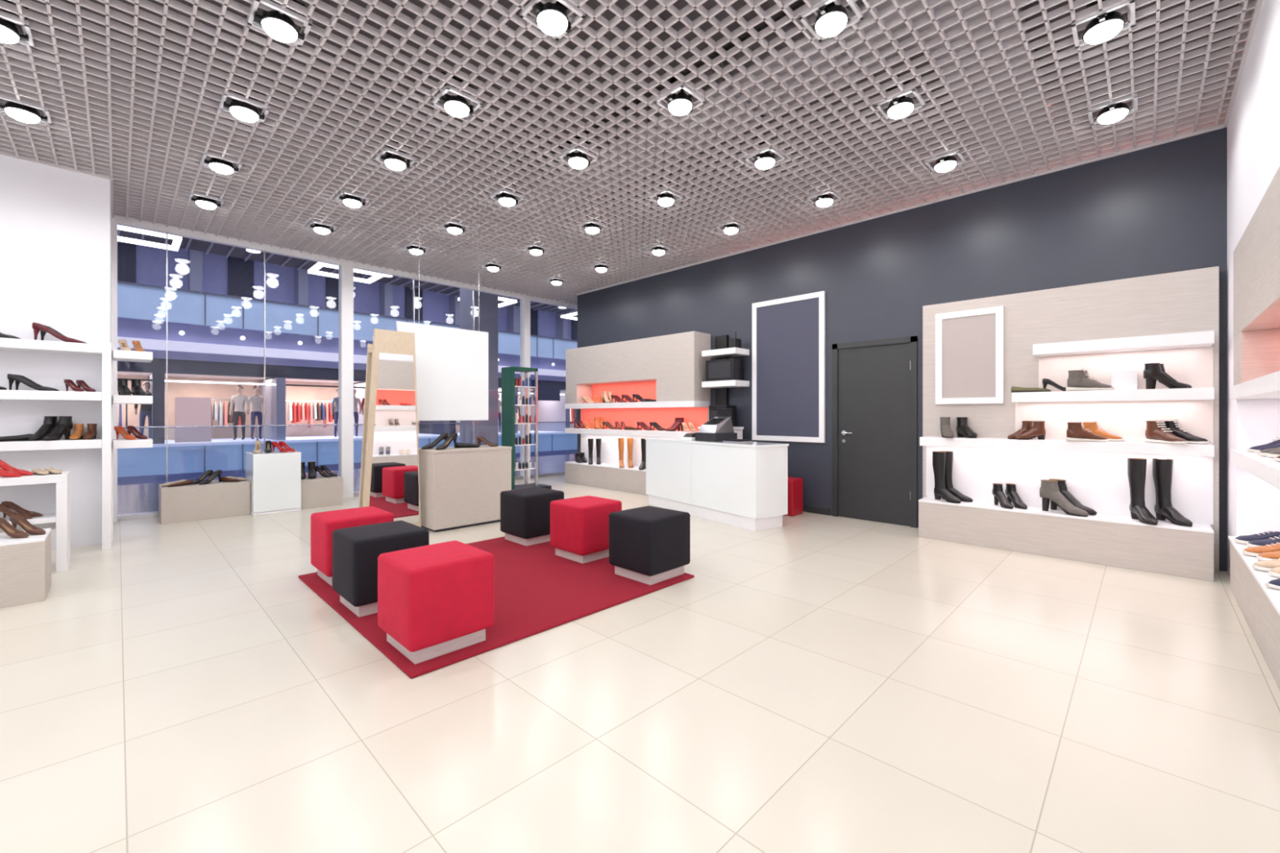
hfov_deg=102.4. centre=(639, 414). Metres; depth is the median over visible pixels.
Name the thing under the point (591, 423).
pumps
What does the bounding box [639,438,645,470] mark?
boots
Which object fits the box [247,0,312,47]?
ceiling spotlight
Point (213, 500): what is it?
podium
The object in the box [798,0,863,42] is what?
ceiling spotlight
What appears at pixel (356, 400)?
mannequin
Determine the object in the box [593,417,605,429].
ankle boots
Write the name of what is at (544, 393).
sign
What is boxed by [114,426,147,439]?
pumps
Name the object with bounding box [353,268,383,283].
ring pendant light
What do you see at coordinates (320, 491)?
podium
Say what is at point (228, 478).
shoes
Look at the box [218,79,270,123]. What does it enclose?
ceiling spotlight
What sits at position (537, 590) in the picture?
area rug
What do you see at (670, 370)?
shelf unit
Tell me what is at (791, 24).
ventilation duct
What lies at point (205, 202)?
ceiling spotlight
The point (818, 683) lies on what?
floor
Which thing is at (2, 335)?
pumps
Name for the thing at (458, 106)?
ceiling spotlight
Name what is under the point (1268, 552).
sneakers
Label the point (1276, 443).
sneakers
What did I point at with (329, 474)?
pumps
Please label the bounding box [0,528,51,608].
podium
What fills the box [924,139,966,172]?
ceiling spotlight
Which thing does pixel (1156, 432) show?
boots
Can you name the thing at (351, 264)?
window
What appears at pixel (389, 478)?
mirror
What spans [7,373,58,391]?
pumps
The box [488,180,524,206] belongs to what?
ceiling spotlight
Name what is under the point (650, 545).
pouf
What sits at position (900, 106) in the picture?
ceiling spotlight
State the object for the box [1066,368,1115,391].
sneakers
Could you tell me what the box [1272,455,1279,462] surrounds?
sneakers
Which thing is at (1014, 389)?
shoes
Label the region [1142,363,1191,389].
ankle boots
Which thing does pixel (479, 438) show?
pumps
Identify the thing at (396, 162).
ceiling spotlight
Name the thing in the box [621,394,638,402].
pumps
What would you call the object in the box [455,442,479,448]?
shoes
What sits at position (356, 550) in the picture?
pouf
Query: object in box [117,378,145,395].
ankle boots
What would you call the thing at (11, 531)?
pumps
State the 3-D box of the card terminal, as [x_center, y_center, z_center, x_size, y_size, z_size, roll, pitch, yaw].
[0.673,0.279,6.658,0.200,0.090,0.220,0,0,-33]
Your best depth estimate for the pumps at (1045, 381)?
4.62 m
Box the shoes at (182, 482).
[161,479,193,487]
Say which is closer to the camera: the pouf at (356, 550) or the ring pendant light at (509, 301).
the pouf at (356, 550)
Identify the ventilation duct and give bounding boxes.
[464,0,1053,234]
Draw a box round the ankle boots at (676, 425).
[665,417,684,431]
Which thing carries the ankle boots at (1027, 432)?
on the shelf unit at (1110, 330)
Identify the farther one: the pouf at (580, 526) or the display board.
the display board
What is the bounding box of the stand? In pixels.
[501,366,551,489]
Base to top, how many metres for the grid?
0.040 m
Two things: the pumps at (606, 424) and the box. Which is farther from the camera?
the pumps at (606, 424)
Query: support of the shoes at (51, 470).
on the display table
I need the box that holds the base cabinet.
[697,426,743,439]
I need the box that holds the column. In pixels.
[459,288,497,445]
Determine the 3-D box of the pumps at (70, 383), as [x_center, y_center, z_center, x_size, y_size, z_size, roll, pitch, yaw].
[-5.170,-0.268,4.752,0.221,0.116,0.151,0,0,15]
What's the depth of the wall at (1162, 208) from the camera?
5.43 m
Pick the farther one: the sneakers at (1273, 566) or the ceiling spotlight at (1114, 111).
the ceiling spotlight at (1114, 111)
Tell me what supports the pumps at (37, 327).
on the corner shelf unit at (107, 442)
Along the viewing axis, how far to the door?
6.00 m
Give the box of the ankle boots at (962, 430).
[939,417,977,438]
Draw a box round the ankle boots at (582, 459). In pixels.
[574,452,587,462]
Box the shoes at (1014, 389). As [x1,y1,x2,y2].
[1010,386,1051,392]
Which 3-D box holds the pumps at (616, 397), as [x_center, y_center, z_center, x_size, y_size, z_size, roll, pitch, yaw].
[-0.351,-0.269,8.680,0.260,0.136,0.178,0,0,35]
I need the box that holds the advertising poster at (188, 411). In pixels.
[174,396,211,442]
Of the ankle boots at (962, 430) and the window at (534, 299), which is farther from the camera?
the window at (534, 299)
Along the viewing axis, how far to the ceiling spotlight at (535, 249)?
7.08 m
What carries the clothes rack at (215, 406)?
on the facade
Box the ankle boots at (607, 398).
[601,391,615,403]
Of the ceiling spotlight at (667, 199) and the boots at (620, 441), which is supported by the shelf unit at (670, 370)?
the boots at (620, 441)
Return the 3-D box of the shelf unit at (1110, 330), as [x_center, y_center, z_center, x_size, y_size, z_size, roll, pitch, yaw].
[3.724,0.040,4.714,2.124,2.420,0.454,0,0,45]
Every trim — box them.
[0,0,1262,295]
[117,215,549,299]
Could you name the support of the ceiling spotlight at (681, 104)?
attached to the grid
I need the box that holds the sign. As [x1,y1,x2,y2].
[533,386,559,400]
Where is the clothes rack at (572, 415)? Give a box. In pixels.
[569,408,575,427]
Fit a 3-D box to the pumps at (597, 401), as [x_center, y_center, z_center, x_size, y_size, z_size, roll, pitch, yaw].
[-0.716,-0.269,9.037,0.178,0.136,0.260,0,0,-15]
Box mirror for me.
[358,328,421,527]
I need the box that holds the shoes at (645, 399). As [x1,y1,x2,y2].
[644,398,656,401]
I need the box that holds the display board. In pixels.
[395,213,488,420]
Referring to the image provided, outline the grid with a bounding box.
[0,0,1255,305]
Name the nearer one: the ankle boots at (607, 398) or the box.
the box
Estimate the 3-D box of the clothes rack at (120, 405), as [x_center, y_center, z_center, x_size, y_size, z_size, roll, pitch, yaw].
[-16.422,0.155,15.248,0.500,1.350,1.740,0,0,45]
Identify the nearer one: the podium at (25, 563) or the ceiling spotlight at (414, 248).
the podium at (25, 563)
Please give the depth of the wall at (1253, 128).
3.56 m
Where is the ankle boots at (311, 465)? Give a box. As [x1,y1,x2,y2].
[301,461,316,479]
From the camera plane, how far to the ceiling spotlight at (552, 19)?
2.93 m
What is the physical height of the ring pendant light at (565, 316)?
0.370 m
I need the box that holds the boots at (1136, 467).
[1127,457,1192,526]
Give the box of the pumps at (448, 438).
[421,432,457,449]
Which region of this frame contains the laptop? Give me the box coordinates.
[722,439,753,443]
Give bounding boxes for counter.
[644,436,788,531]
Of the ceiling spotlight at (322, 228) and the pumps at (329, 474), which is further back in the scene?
the pumps at (329, 474)
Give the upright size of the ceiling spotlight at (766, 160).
0.248 m
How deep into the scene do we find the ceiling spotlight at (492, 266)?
7.89 m
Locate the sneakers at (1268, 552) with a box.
[1242,542,1279,560]
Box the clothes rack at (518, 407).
[517,404,519,422]
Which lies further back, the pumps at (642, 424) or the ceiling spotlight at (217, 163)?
the pumps at (642, 424)
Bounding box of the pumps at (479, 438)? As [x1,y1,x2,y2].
[476,435,498,446]
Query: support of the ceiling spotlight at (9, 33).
attached to the grid
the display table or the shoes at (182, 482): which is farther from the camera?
the shoes at (182, 482)
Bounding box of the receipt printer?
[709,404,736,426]
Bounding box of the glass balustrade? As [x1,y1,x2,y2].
[123,421,573,440]
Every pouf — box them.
[310,506,393,586]
[332,520,429,617]
[377,540,494,664]
[500,487,564,546]
[550,495,622,563]
[608,506,690,585]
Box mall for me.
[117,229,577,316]
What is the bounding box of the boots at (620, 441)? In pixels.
[617,438,633,467]
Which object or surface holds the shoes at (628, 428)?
on the shelf unit at (670, 370)
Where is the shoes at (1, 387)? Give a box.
[0,386,7,390]
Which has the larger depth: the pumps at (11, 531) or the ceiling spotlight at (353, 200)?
the ceiling spotlight at (353, 200)
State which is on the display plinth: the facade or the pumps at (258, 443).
the pumps at (258, 443)
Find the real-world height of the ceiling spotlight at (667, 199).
0.248 m
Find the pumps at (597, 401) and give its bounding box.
[593,395,603,403]
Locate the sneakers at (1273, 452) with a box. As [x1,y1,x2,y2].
[1257,447,1279,457]
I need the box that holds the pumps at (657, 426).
[649,422,666,431]
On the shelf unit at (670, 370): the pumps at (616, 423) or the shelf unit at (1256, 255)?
the pumps at (616, 423)
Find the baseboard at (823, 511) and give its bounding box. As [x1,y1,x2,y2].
[803,505,830,515]
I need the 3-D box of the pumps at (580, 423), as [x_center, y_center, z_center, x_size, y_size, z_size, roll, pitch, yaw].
[-1.107,0.181,9.422,0.178,0.136,0.260,0,0,-25]
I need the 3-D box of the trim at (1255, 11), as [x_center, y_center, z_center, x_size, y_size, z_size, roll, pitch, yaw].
[-1.989,-2.325,3.781,9.060,0.070,9.800,0,0,45]
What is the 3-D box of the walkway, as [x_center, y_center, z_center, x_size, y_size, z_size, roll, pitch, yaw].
[-2.481,1.405,12.963,4.280,0.290,29.000,0,0,45]
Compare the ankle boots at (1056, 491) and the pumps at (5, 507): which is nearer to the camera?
the pumps at (5, 507)
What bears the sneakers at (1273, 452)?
on the shelf unit at (1256, 255)
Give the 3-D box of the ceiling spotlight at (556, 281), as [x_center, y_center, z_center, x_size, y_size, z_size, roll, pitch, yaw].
[-1.429,-2.346,8.813,0.270,0.248,0.270,0,0,45]
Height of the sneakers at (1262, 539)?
0.100 m
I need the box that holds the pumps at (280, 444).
[271,440,295,452]
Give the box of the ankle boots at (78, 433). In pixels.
[69,423,97,439]
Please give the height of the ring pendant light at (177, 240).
0.370 m
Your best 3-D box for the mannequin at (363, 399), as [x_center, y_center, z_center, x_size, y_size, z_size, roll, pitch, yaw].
[-10.154,-0.075,19.183,0.230,1.760,0.514,0,0,34]
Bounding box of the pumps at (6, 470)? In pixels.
[0,459,33,477]
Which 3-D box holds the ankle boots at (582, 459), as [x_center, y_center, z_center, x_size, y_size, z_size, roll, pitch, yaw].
[-1.071,0.784,9.386,0.180,0.170,0.263,0,0,-25]
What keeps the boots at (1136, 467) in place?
on the shelf unit at (1110, 330)
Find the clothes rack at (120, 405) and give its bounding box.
[118,404,127,431]
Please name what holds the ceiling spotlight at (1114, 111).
attached to the grid
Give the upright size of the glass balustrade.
1.046 m
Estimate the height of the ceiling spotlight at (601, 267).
0.248 m
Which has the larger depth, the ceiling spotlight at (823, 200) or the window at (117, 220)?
the window at (117, 220)
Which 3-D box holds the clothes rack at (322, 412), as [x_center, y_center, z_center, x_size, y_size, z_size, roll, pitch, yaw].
[-12.354,0.155,19.382,0.500,1.350,1.740,0,0,45]
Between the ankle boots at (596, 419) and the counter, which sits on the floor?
the counter
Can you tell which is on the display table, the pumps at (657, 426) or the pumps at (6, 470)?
the pumps at (6, 470)
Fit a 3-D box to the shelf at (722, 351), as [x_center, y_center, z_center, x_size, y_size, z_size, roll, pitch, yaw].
[1.207,-0.425,7.264,0.570,1.450,0.349,0,0,45]
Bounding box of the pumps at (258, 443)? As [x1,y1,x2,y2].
[253,440,272,453]
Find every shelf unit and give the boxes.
[0,337,152,550]
[564,331,711,495]
[918,266,1218,582]
[1227,166,1279,690]
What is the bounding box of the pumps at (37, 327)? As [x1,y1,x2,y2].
[31,322,87,343]
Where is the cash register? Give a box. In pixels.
[694,408,737,441]
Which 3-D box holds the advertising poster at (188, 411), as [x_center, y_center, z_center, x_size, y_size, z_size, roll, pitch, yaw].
[-12.976,0.150,14.943,0.060,1.300,0.800,0,0,45]
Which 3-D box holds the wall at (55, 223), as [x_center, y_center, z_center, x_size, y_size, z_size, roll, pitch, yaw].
[-6.982,-0.800,4.239,1.500,4.100,3.650,0,0,45]
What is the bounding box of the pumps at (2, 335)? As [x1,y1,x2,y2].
[0,332,20,338]
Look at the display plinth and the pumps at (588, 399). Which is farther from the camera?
the pumps at (588, 399)
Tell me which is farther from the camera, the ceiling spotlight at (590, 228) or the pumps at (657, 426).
the pumps at (657, 426)
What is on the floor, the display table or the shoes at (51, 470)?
the display table
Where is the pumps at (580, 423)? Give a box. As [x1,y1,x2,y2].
[573,421,585,428]
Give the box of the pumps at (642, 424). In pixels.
[636,422,653,430]
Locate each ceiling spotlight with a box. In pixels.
[0,0,34,48]
[0,83,51,124]
[188,191,224,208]
[200,142,242,173]
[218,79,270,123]
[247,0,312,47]
[306,219,337,234]
[334,181,370,208]
[373,136,416,170]
[402,242,430,254]
[431,71,482,119]
[439,213,470,234]
[480,261,505,271]
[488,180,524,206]
[519,0,585,40]
[522,235,550,255]
[545,276,568,285]
[556,136,599,168]
[577,210,608,234]
[589,255,613,272]
[644,235,672,255]
[648,177,684,206]
[653,72,706,117]
[715,211,746,234]
[743,135,786,169]
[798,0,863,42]
[806,181,842,207]
[875,74,925,119]
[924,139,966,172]
[1071,0,1135,48]
[1087,83,1137,124]
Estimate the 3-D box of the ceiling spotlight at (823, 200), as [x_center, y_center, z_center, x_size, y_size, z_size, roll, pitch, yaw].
[1.964,-2.346,5.475,0.270,0.248,0.270,0,0,45]
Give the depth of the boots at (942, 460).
5.22 m
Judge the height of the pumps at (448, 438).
0.177 m
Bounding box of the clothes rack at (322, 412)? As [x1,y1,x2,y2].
[285,400,337,435]
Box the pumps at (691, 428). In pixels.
[681,422,697,431]
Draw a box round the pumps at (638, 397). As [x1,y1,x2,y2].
[632,394,644,402]
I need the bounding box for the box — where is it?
[706,358,743,381]
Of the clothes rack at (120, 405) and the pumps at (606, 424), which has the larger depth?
the clothes rack at (120, 405)
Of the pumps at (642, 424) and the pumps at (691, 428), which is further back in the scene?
the pumps at (642, 424)
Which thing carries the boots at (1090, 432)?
on the shelf unit at (1110, 330)
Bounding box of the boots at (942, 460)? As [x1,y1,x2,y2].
[932,450,973,503]
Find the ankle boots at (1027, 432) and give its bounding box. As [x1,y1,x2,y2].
[1007,421,1045,439]
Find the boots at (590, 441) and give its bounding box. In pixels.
[587,438,601,464]
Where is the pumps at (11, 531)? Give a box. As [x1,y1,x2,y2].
[0,515,45,537]
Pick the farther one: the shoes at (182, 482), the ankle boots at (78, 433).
the shoes at (182, 482)
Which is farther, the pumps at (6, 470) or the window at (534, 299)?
the window at (534, 299)
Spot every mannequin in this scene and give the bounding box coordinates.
[134,382,151,438]
[228,384,249,439]
[247,385,266,439]
[330,387,338,437]
[353,388,361,436]
[360,398,364,416]
[497,393,501,432]
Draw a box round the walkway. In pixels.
[117,453,575,515]
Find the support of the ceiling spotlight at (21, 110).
attached to the grid
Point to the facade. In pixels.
(215, 302)
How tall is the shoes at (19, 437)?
0.058 m
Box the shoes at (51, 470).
[31,467,62,475]
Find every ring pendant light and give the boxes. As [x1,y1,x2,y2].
[117,225,182,251]
[307,262,338,278]
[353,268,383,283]
[457,296,516,307]
[560,311,577,319]
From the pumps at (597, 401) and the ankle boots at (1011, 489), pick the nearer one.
the ankle boots at (1011, 489)
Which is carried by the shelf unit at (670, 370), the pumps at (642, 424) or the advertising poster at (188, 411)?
the pumps at (642, 424)
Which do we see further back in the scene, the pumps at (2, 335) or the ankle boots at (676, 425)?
the ankle boots at (676, 425)
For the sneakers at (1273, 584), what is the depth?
2.56 m
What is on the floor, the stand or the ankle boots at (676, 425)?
the stand
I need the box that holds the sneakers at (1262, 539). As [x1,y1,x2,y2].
[1233,529,1279,546]
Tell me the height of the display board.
2.420 m
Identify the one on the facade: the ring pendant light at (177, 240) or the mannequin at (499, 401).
the mannequin at (499, 401)
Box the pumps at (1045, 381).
[1042,378,1066,391]
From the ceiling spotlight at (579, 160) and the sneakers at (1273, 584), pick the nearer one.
the sneakers at (1273, 584)
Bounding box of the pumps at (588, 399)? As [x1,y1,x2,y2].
[581,395,595,403]
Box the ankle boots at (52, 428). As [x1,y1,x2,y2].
[26,416,73,440]
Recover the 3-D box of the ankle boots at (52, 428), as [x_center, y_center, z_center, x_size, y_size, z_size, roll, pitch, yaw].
[-5.297,0.122,4.621,0.189,0.215,0.276,0,0,-15]
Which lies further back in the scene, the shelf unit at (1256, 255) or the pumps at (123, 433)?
the pumps at (123, 433)
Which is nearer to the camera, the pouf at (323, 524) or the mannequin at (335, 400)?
the pouf at (323, 524)
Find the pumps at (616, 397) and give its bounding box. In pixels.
[610,395,626,402]
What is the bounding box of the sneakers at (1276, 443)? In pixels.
[1246,436,1279,453]
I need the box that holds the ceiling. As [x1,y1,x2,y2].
[0,0,1239,248]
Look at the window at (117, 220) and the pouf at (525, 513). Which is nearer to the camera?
the pouf at (525, 513)
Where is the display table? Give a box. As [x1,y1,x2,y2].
[0,471,70,573]
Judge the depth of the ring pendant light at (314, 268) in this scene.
9.64 m
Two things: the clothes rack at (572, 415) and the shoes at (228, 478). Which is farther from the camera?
the clothes rack at (572, 415)
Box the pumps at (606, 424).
[602,421,617,429]
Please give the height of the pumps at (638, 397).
0.136 m
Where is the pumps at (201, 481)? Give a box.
[190,470,222,484]
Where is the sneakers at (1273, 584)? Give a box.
[1264,578,1279,590]
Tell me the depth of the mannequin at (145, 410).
14.88 m
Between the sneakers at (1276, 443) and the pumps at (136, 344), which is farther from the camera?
the pumps at (136, 344)
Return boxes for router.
[730,331,741,348]
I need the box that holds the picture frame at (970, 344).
[935,306,1004,404]
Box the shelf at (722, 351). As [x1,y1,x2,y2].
[702,334,749,405]
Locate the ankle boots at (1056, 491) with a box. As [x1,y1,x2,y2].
[1039,479,1097,516]
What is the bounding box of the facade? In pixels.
[117,240,577,485]
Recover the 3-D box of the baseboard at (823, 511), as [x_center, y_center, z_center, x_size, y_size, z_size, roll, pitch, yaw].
[0.574,1.210,8.125,5.000,0.080,0.012,0,0,45]
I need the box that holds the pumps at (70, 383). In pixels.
[63,379,95,391]
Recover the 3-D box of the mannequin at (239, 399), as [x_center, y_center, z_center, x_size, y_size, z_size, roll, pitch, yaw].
[-12.825,-0.075,16.472,0.514,1.760,0.230,0,0,-8]
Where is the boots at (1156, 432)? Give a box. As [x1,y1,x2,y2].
[1143,419,1210,444]
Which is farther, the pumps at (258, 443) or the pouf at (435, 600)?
the pumps at (258, 443)
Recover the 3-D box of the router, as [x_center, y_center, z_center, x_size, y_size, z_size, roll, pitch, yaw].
[1.332,-1.030,7.142,0.080,0.239,0.150,0,0,45]
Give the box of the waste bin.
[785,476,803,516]
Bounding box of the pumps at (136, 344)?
[118,339,145,351]
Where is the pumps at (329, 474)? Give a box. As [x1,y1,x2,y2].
[315,465,337,477]
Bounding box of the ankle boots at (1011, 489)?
[991,483,1026,509]
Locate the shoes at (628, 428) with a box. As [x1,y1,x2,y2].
[624,426,640,430]
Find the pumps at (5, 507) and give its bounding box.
[0,501,43,519]
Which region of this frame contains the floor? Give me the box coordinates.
[0,475,1279,852]
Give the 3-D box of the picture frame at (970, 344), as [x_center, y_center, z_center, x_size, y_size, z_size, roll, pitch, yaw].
[3.334,-0.585,5.223,0.593,0.950,0.035,0,0,45]
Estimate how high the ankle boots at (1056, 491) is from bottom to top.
0.277 m
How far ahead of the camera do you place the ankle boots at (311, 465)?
7.06 m
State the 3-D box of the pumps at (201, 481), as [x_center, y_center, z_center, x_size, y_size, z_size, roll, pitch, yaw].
[-5.312,0.765,6.291,0.207,0.150,0.286,0,0,5]
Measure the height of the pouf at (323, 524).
0.481 m
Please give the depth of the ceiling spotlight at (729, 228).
6.25 m
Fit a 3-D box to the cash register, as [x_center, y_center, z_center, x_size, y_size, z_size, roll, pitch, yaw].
[0.944,0.124,6.393,0.360,0.400,0.380,0,0,-33]
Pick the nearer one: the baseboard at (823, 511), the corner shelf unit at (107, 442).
the corner shelf unit at (107, 442)
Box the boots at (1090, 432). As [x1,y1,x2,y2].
[1065,420,1124,441]
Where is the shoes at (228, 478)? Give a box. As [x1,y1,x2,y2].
[220,475,246,481]
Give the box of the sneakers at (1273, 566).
[1252,558,1279,577]
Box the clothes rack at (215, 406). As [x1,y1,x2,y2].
[211,399,244,425]
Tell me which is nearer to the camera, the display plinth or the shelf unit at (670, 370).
the display plinth
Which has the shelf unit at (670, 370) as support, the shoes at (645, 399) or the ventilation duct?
the shoes at (645, 399)
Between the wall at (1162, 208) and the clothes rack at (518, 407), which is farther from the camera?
the clothes rack at (518, 407)
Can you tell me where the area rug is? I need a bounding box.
[297,536,694,679]
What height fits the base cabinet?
1.080 m
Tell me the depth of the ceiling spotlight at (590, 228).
6.23 m
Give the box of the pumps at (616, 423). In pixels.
[614,421,626,429]
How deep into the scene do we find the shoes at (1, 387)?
4.43 m
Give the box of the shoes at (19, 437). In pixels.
[0,433,35,441]
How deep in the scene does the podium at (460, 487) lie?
5.65 m
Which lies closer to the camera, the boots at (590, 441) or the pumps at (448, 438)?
the pumps at (448, 438)
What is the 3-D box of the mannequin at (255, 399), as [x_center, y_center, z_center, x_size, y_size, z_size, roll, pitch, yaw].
[-12.576,-0.075,16.865,0.230,1.760,0.514,0,0,45]
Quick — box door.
[831,335,917,528]
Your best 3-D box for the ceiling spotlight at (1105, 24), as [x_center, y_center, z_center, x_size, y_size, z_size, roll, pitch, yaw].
[2.733,-2.346,3.034,0.270,0.248,0.270,0,0,45]
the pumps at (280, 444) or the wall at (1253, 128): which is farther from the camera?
the pumps at (280, 444)
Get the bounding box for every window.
[111,214,347,522]
[347,260,527,497]
[527,295,577,479]
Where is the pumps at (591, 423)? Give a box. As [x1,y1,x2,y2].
[584,421,595,428]
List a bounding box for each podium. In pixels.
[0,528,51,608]
[158,480,250,524]
[300,475,342,509]
[418,444,511,532]
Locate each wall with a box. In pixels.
[0,155,111,550]
[577,63,1226,571]
[1226,0,1279,577]
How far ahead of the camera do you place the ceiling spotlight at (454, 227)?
6.24 m
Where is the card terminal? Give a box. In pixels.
[680,432,694,439]

